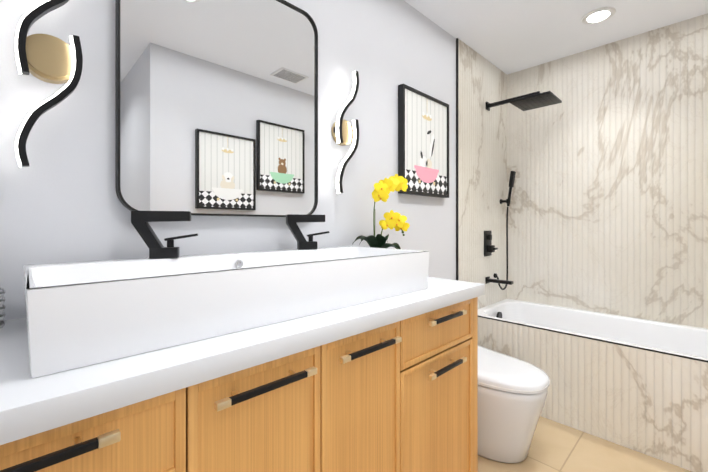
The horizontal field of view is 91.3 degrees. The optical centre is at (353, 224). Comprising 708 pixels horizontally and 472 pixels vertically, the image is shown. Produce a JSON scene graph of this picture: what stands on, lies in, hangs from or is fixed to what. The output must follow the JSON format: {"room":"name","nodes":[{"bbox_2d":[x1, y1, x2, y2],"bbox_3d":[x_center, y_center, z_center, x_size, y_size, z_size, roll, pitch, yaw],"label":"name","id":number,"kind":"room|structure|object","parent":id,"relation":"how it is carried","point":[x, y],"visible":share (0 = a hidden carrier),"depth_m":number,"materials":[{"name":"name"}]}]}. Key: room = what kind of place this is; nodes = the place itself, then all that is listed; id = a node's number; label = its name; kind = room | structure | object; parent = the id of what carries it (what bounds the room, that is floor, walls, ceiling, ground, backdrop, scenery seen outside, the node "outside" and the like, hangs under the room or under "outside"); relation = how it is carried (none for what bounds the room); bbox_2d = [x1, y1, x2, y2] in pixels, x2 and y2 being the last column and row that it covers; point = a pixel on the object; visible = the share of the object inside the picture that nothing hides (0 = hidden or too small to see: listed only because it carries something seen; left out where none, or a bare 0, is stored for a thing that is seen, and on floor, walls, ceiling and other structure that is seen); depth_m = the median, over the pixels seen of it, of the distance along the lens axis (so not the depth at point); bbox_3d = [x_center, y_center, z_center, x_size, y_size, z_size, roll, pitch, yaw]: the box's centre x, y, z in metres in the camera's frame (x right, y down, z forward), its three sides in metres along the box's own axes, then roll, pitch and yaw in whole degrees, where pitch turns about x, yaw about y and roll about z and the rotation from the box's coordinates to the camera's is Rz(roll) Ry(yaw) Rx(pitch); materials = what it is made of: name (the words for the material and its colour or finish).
{"room":"bathroom","nodes":[
{"label":"bathroom","id":0,"kind":"room"},
{"bbox_2d":[0,0,455,319],"bbox_3d":[0.085,-0.055,1.798,3.400,2.370,0.100,0,0,-44],"label":"wall","id":1,"kind":"structure","parent":0,"point":[60,202],"depth_m":1.18,"materials":[{"name":"white paint"}]},
{"bbox_2d":[15,0,82,166],"bbox_3d":[-0.758,-0.418,0.863,0.124,0.563,0.060,0,0,-44],"label":"sconce","id":2,"kind":"object","parent":1,"relation":"attached to","point":[49,58],"visible":0.96,"depth_m":0.85,"materials":[{"name":"black metal"}]},
{"bbox_2d":[115,0,317,216],"bbox_3d":[-0.415,-0.450,1.220,0.707,0.840,0.029,0,0,-44],"label":"mirror","id":3,"kind":"object","parent":1,"relation":"attached to","point":[216,107],"visible":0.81,"depth_m":1.17,"materials":[{"name":"black mirror"}]},
{"bbox_2d":[331,71,358,193],"bbox_3d":[-0.041,-0.418,1.561,0.124,0.563,0.060,0,0,-44],"label":"sconce","id":4,"kind":"object","parent":1,"relation":"attached to","point":[344,132],"visible":1,"depth_m":1.55,"materials":[{"name":"black"}]},
{"bbox_2d":[398,84,448,197],"bbox_3d":[0.419,-0.462,2.027,0.470,0.585,0.035,0,0,-44],"label":"framed picture","id":5,"kind":"object","parent":1,"relation":"attached to","point":[423,144],"visible":0.94,"depth_m":1.99,"materials":[{"name":"black"}]},
{"bbox_2d":[456,38,457,279],"bbox_3d":[0.687,-0.055,2.305,0.008,2.370,0.014,0,0,-44],"label":"trim","id":6,"kind":"structure","parent":1,"relation":"attached to","point":[456,158],"depth_m":2.30,"materials":[{"name":"black metal"}]},
{"bbox_2d":[458,39,506,308],"bbox_3d":[0.980,-0.055,2.591,0.810,2.370,0.012,0,0,-44],"label":"wall tile","id":7,"kind":"structure","parent":1,"relation":"attached to","point":[482,159],"depth_m":2.54,"materials":[{"name":"stone"}]},
{"bbox_2d":[484,231,497,255],"bbox_3d":[1.023,0.140,2.583,0.116,0.190,0.060,0,0,-44],"label":"shower valve","id":8,"kind":"object","parent":7,"relation":"attached to","point":[489,248],"visible":1,"depth_m":2.58,"materials":[{"name":"black metal"}]},
{"bbox_2d":[486,276,512,284],"bbox_3d":[1.067,0.416,2.538,0.060,0.048,0.185,0,0,-44],"label":"tub spout","id":9,"kind":"object","parent":7,"relation":"attached to","point":[488,279],"visible":1,"depth_m":2.53,"materials":[{"name":"black metal"}]},
{"bbox_2d":[493,171,515,289],"bbox_3d":[1.175,0.047,2.695,0.158,0.929,0.110,0,0,-44],"label":"shower","id":10,"kind":"object","parent":7,"relation":"attached to","point":[511,180],"visible":0.88,"depth_m":2.72,"materials":[{"name":"black metal"}]},
{"bbox_2d":[486,91,561,110],"bbox_3d":[1.164,-0.873,2.438,0.250,0.090,0.465,0,0,-44],"label":"shower head","id":11,"kind":"object","parent":7,"relation":"attached to","point":[533,100],"visible":1,"depth_m":2.35},
{"bbox_2d":[404,0,707,74],"bbox_3d":[0.991,-1.265,0.867,3.400,0.050,2.700,0,0,-44],"label":"ceiling","id":12,"kind":"structure","parent":0,"point":[507,37],"depth_m":2.13,"materials":[{"name":"white paint"}]},
{"bbox_2d":[581,7,615,23],"bbox_3d":[1.446,-1.234,2.049,0.168,0.010,0.168,0,0,-44],"label":"recessed light","id":13,"kind":"object","parent":12,"relation":"in","point":[598,15],"visible":0.98,"depth_m":2.04,"materials":[{"name":"white plastic"}]},
{"bbox_2d":[478,416,691,471],"bbox_3d":[0.991,1.155,0.866,3.400,0.050,2.700,0,0,-44],"label":"floor","id":14,"kind":"structure","parent":0,"point":[557,447],"depth_m":1.68,"materials":[{"name":"tile"}]},
{"bbox_2d":[0,297,477,471],"bbox_3d":[-0.248,0.701,0.993,1.540,0.858,0.581,0,0,-44],"label":"bathroom vanity","id":15,"kind":"object","parent":14,"relation":"on","point":[400,396],"visible":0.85,"depth_m":0.80,"materials":[{"name":"brown wood"}]},
{"bbox_2d":[0,277,484,444],"bbox_3d":[-0.258,0.251,0.994,1.583,0.043,0.570,0,0,-44],"label":"countertop","id":16,"kind":"structure","parent":15,"relation":"on","point":[30,405],"depth_m":0.60,"materials":[{"name":"white stone"}]},
{"bbox_2d":[0,287,5,327],"bbox_3d":[-0.806,0.150,0.760,0.059,0.157,0.059,0,0,-44],"label":"decanter","id":17,"kind":"object","parent":16,"relation":"on","point":[2,306],"visible":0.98,"depth_m":0.77,"materials":[{"name":"clear glass"}]},
{"bbox_2d":[23,246,428,377],"bbox_3d":[-0.254,0.162,1.022,1.043,0.135,0.430,0,0,-44],"label":"sink","id":18,"kind":"object","parent":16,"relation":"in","point":[80,314],"visible":1,"depth_m":0.72,"materials":[{"name":"white ceramic"}]},
{"bbox_2d":[131,211,197,258],"bbox_3d":[-0.530,0.028,0.977,0.163,0.132,0.044,0,0,-20],"label":"faucet","id":19,"kind":"object","parent":18,"relation":"on","point":[140,220],"visible":1,"depth_m":0.95,"materials":[{"name":"black metal"}]},
{"bbox_2d":[286,214,329,249],"bbox_3d":[-0.175,0.028,1.322,0.163,0.132,0.044,0,0,-20],"label":"faucet","id":20,"kind":"object","parent":18,"relation":"on","point":[292,220],"visible":1,"depth_m":1.30,"materials":[{"name":"black metal"}]},
{"bbox_2d":[352,174,409,248],"bbox_3d":[0.139,-0.005,1.544,0.329,0.468,0.210,0,0,-44],"label":"orchid","id":21,"kind":"object","parent":16,"relation":"on","point":[381,191],"visible":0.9,"depth_m":1.58,"materials":[{"name":"yellow plant"}]},
{"bbox_2d":[478,345,549,463],"bbox_3d":[0.666,0.905,1.831,0.394,0.450,0.653,0,0,-44],"label":"toilet","id":22,"kind":"object","parent":14,"relation":"on","point":[512,393],"visible":0.42,"depth_m":1.62,"materials":[{"name":"white ceramic"}]},
{"bbox_2d":[478,299,707,471],"bbox_3d":[1.540,0.870,2.084,0.687,0.520,1.492,0,0,-44],"label":"bathtub","id":23,"kind":"object","parent":14,"relation":"on","point":[638,385],"visible":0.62,"depth_m":1.86,"materials":[{"name":"white plastic"}]},
{"bbox_3d":[1.867,-0.055,2.333,0.100,2.370,1.620,0,0,-44],"label":"wall","id":24,"kind":"structure","parent":0,"visible":0},
{"bbox_2d":[507,13,707,328],"bbox_3d":[1.792,-0.055,2.329,0.012,2.370,1.496,0,0,-44],"label":"wall tile","id":25,"kind":"structure","parent":24,"relation":"attached to","point":[607,160],"depth_m":2.33,"materials":[{"name":"stone"}]}
]}

